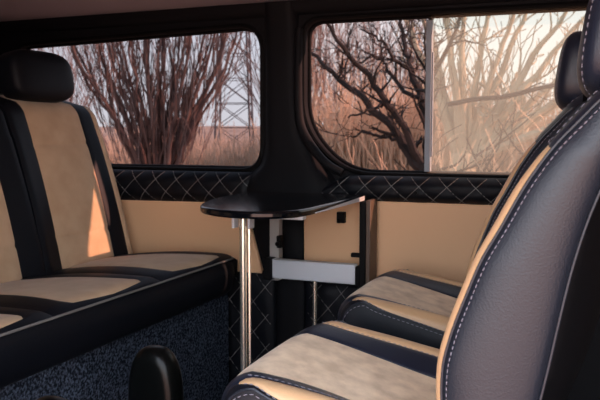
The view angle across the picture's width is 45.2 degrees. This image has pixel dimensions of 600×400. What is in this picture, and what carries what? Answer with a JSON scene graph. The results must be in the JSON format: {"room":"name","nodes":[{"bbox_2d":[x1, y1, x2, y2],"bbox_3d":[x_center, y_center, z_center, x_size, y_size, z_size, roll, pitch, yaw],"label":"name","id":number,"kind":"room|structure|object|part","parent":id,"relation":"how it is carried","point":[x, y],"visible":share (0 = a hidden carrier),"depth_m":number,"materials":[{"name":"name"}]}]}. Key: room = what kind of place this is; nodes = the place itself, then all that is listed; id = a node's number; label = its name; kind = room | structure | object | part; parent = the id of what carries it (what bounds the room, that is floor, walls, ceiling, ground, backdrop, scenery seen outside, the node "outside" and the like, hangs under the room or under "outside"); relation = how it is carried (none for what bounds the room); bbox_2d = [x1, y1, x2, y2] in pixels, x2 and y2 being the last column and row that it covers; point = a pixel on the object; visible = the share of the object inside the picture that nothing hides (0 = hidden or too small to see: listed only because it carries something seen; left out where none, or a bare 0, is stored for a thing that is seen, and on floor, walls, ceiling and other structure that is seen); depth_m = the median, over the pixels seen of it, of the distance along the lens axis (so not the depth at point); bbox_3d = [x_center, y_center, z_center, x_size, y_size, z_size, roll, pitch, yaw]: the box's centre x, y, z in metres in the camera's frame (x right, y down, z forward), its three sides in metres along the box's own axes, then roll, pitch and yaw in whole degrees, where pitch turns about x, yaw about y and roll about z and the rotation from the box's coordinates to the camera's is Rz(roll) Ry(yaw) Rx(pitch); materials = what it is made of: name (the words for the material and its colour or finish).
{"room":"vehicle interior","nodes":[
{"label":"vehicle interior","id":0,"kind":"room"},
{"bbox_2d":[0,0,286,21],"bbox_3d":[-0.028,-0.594,1.307,3.650,0.095,1.900,2,6,22],"label":"ceiling","id":1,"kind":"structure","parent":0,"point":[10,10],"depth_m":2.41,"materials":[{"name":"grey"}]},
{"bbox_2d":[0,0,599,399],"bbox_3d":[0.333,-0.008,2.276,3.650,1.440,0.060,2,6,22],"label":"wall","id":2,"kind":"structure","parent":0,"point":[586,386],"depth_m":2.37,"materials":[{"name":"black plastic"}]},
{"bbox_2d":[16,23,263,171],"bbox_3d":[-0.595,-0.358,2.606,1.046,0.503,0.058,2,6,22],"label":"window","id":3,"kind":"structure","parent":2,"relation":"in","point":[184,101],"depth_m":2.57,"materials":[{"name":"clear glass"}]},
{"bbox_2d":[113,169,252,201],"bbox_3d":[-0.746,-0.053,2.644,1.270,0.121,0.048,2,6,22],"label":"trim","id":4,"kind":"structure","parent":2,"relation":"attached to","point":[144,185],"depth_m":2.50,"materials":[{"name":"black leather"}]},
{"bbox_2d":[121,200,262,272],"bbox_3d":[-0.747,0.107,2.677,1.335,0.238,0.020,2,6,22],"label":"trim","id":5,"kind":"structure","parent":2,"relation":"attached to","point":[153,226],"depth_m":2.53,"materials":[{"name":"brown laminate"}]},
{"bbox_2d":[228,271,276,382],"bbox_3d":[-0.218,0.449,2.496,0.295,0.430,0.029,2,6,22],"label":"trim","id":6,"kind":"structure","parent":2,"relation":"attached to","point":[263,292],"depth_m":2.45,"materials":[{"name":"black leather"}]},
{"bbox_2d":[0,0,521,34],"bbox_3d":[0.318,-0.606,2.184,3.630,0.044,0.039,2,6,22],"label":"trim","id":7,"kind":"structure","parent":2,"relation":"attached to","point":[300,7],"depth_m":2.42,"materials":[{"name":"black plastic"}]},
{"bbox_2d":[247,1,335,345],"bbox_3d":[-0.044,0.021,2.372,0.349,1.320,0.068,2,6,22],"label":"pillar","id":8,"kind":"structure","parent":2,"relation":"attached to","point":[287,165],"depth_m":2.35,"materials":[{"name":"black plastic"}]},
{"bbox_2d":[294,27,343,175],"bbox_3d":[0.057,-0.315,2.298,0.181,0.473,0.039,3,6,32],"label":"trim","id":9,"kind":"structure","parent":2,"relation":"attached to","point":[303,132],"depth_m":2.32,"materials":[{"name":"black plastic"}]},
{"bbox_2d":[304,281,358,328],"bbox_3d":[0.214,0.474,2.326,0.435,0.410,0.029,2,6,22],"label":"trim","id":10,"kind":"structure","parent":2,"relation":"attached to","point":[330,296],"depth_m":2.35,"materials":[{"name":"black leather"}]},
{"bbox_2d":[337,212,345,222],"bbox_3d":[0.128,0.057,2.291,0.026,0.035,0.044,2,6,22],"label":"coat hook","id":11,"kind":"object","parent":2,"relation":"attached to","point":[341,216],"visible":1,"depth_m":2.29,"materials":[{"name":"black plastic"}]},
{"bbox_2d":[304,201,491,282],"bbox_3d":[0.993,0.159,1.990,2.102,0.270,0.020,2,6,22],"label":"wall panel","id":12,"kind":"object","parent":2,"relation":"attached to","point":[434,239],"depth_m":2.23,"materials":[{"name":"brown laminate"}]},
{"bbox_2d":[321,175,507,204],"bbox_3d":[0.973,-0.008,1.962,2.030,0.082,0.052,2,6,22],"label":"trim","id":13,"kind":"structure","parent":2,"relation":"attached to","point":[416,189],"depth_m":2.19,"materials":[{"name":"black leather"}]},
{"bbox_2d":[302,0,588,177],"bbox_3d":[0.499,-0.320,2.174,1.054,0.517,0.058,2,6,22],"label":"window","id":14,"kind":"structure","parent":2,"relation":"in","point":[462,91],"depth_m":2.21,"materials":[{"name":"clear glass"}]},
{"bbox_3d":[0.212,-0.333,2.311,0.418,0.514,0.001,2,6,22],"label":"pane","id":15,"kind":"part","parent":14,"relation":"part of","materials":[{"name":"clear glass"}]},
{"bbox_3d":[0.694,-0.312,2.108,0.640,0.513,0.001,2,6,22],"label":"sliding pane","id":16,"kind":"part","parent":14,"relation":"part of","materials":[{"name":"clear glass"}]},
{"bbox_3d":[-0.028,0.797,1.434,3.650,0.050,1.900,2,6,22],"label":"floor","id":17,"kind":"structure","parent":0,"visible":0},
{"bbox_2d":[36,396,66,399],"bbox_3d":[-0.403,0.556,1.183,0.116,0.477,0.090,2,6,22],"label":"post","id":18,"kind":"object","parent":17,"relation":"on","point":[43,397],"visible":1,"depth_m":1.16,"materials":[{"name":"black plastic"}]},
{"bbox_2d":[0,49,237,399],"bbox_3d":[-0.766,0.142,1.918,0.732,1.168,1.347,2,6,23],"label":"seat","id":19,"kind":"object","parent":17,"relation":"on","point":[78,306],"visible":1,"depth_m":2.12,"materials":[{"name":"black leather"}]},
{"bbox_3d":[-0.957,-0.017,1.965,0.271,0.574,0.252,2,6,23],"label":"backrest","id":20,"kind":"part","parent":19,"relation":"part of","materials":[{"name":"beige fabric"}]},
{"bbox_2d":[0,314,22,327],"bbox_3d":[-0.827,0.289,1.483,0.440,0.090,0.276,2,6,23],"label":"seat cushion","id":21,"kind":"object","parent":19,"relation":"on","point":[6,320],"depth_m":1.49,"materials":[{"name":"beige fabric"}]},
{"bbox_3d":[-0.794,-0.051,2.345,0.271,0.574,0.252,2,6,23],"label":"backrest","id":22,"kind":"part","parent":19,"relation":"part of","materials":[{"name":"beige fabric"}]},
{"bbox_2d":[0,277,139,302],"bbox_3d":[-0.663,0.254,1.863,0.440,0.090,0.276,2,6,23],"label":"seat cushion","id":23,"kind":"object","parent":19,"relation":"on","point":[58,289],"depth_m":1.80,"materials":[{"name":"beige fabric"}]},
{"bbox_3d":[-0.711,-0.062,2.525,0.282,0.562,0.043,2,6,21],"label":"panel","id":24,"kind":"part","parent":19,"relation":"part of","materials":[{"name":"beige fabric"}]},
{"bbox_2d":[69,254,217,270],"bbox_3d":[-0.500,0.219,2.243,0.440,0.090,0.276,2,6,23],"label":"seat cushion","id":25,"kind":"object","parent":19,"relation":"on","point":[164,262],"depth_m":2.19,"materials":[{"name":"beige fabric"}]},
{"bbox_2d":[128,345,183,399],"bbox_3d":[-0.291,0.530,1.466,0.116,0.477,0.090,2,6,22],"label":"armrest","id":26,"kind":"object","parent":17,"relation":"on","point":[155,372],"visible":1,"depth_m":1.42,"materials":[{"name":"black plastic"}]},
{"bbox_2d":[200,191,376,372],"bbox_3d":[-0.065,0.356,2.072,0.420,0.713,0.600,2,6,22],"label":"folding table","id":27,"kind":"object","parent":17,"relation":"on","point":[243,208],"visible":0.97,"depth_m":2.17,"materials":[{"name":"black plastic"}]},
{"bbox_3d":[-0.151,0.382,1.931,0.070,0.686,0.070,2,6,22],"label":"leg","id":28,"kind":"part","parent":27,"relation":"part of","materials":[{"name":"silver metal"}]},
{"bbox_3d":[-0.053,0.042,1.861,0.141,0.013,0.024,2,6,22],"label":"slide rail","id":29,"kind":"part","parent":27,"relation":"part of","materials":[{"name":"silver metal"}]},
{"bbox_3d":[0.048,0.472,2.297,0.040,0.440,0.040,2,6,22],"label":"leg","id":30,"kind":"part","parent":27,"relation":"part of","materials":[{"name":"silver metal"}]},
{"bbox_3d":[0.220,0.133,2.221,0.014,0.270,0.077,2,6,22],"label":"plate","id":31,"kind":"part","parent":27,"relation":"part of","materials":[{"name":"brown"}]},
{"bbox_2d":[221,0,599,399],"bbox_3d":[0.228,0.227,1.205,0.660,1.128,0.462,2,6,22],"label":"passenger seat","id":32,"kind":"object","parent":17,"relation":"on","point":[523,320],"visible":1,"depth_m":0.95,"materials":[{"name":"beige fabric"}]},
{"bbox_3d":[0.107,0.341,1.063,0.438,0.109,0.053,2,6,22],"label":"bolster panel","id":33,"kind":"part","parent":32,"relation":"part of","materials":[{"name":"brown leather"}]},
{"bbox_2d":[237,333,435,399],"bbox_3d":[0.144,0.337,1.230,0.492,0.124,0.254,2,6,22],"label":"seat cushion","id":34,"kind":"object","parent":32,"relation":"on","point":[331,365],"depth_m":1.27,"materials":[{"name":"beige fabric"}]},
{"bbox_3d":[0.243,0.309,1.406,0.438,0.109,0.053,2,6,22],"label":"bolster panel","id":35,"kind":"part","parent":32,"relation":"part of","materials":[{"name":"brown leather"}]},
{"bbox_3d":[0.277,0.151,0.983,0.175,0.460,0.062,2,6,22],"label":"bolster panel","id":36,"kind":"part","parent":32,"relation":"part of","materials":[{"name":"brown leather"}]},
{"bbox_3d":[0.307,0.117,0.935,0.238,0.536,0.039,2,6,22],"label":"panel","id":37,"kind":"part","parent":32,"relation":"part of","materials":[{"name":"black leather"}]},
{"bbox_2d":[337,31,589,348],"bbox_3d":[0.425,0.174,1.780,0.610,1.128,0.462,2,6,22],"label":"passenger seat","id":38,"kind":"object","parent":17,"relation":"on","point":[406,304],"visible":0.34,"depth_m":1.64,"materials":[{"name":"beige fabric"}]},
{"bbox_3d":[0.327,0.289,1.630,0.438,0.109,0.053,2,6,22],"label":"bolster panel","id":39,"kind":"part","parent":38,"relation":"part of","materials":[{"name":"brown leather"}]},
{"bbox_2d":[346,276,456,316],"bbox_3d":[0.364,0.285,1.796,0.492,0.124,0.254,2,6,22],"label":"seat cushion","id":40,"kind":"object","parent":38,"relation":"on","point":[398,289],"depth_m":1.85,"materials":[{"name":"beige fabric"}]},
{"bbox_3d":[0.463,0.257,1.973,0.438,0.109,0.053,2,6,22],"label":"bolster panel","id":41,"kind":"part","parent":38,"relation":"part of","materials":[{"name":"brown leather"}]},
{"bbox_3d":[0.450,0.097,1.568,0.175,0.460,0.062,2,6,22],"label":"bolster panel","id":42,"kind":"part","parent":38,"relation":"part of","materials":[{"name":"brown leather"}]},
{"bbox_3d":[0.480,0.064,1.520,0.238,0.536,0.039,2,6,22],"label":"panel","id":43,"kind":"part","parent":38,"relation":"part of","materials":[{"name":"black leather"}]}
]}

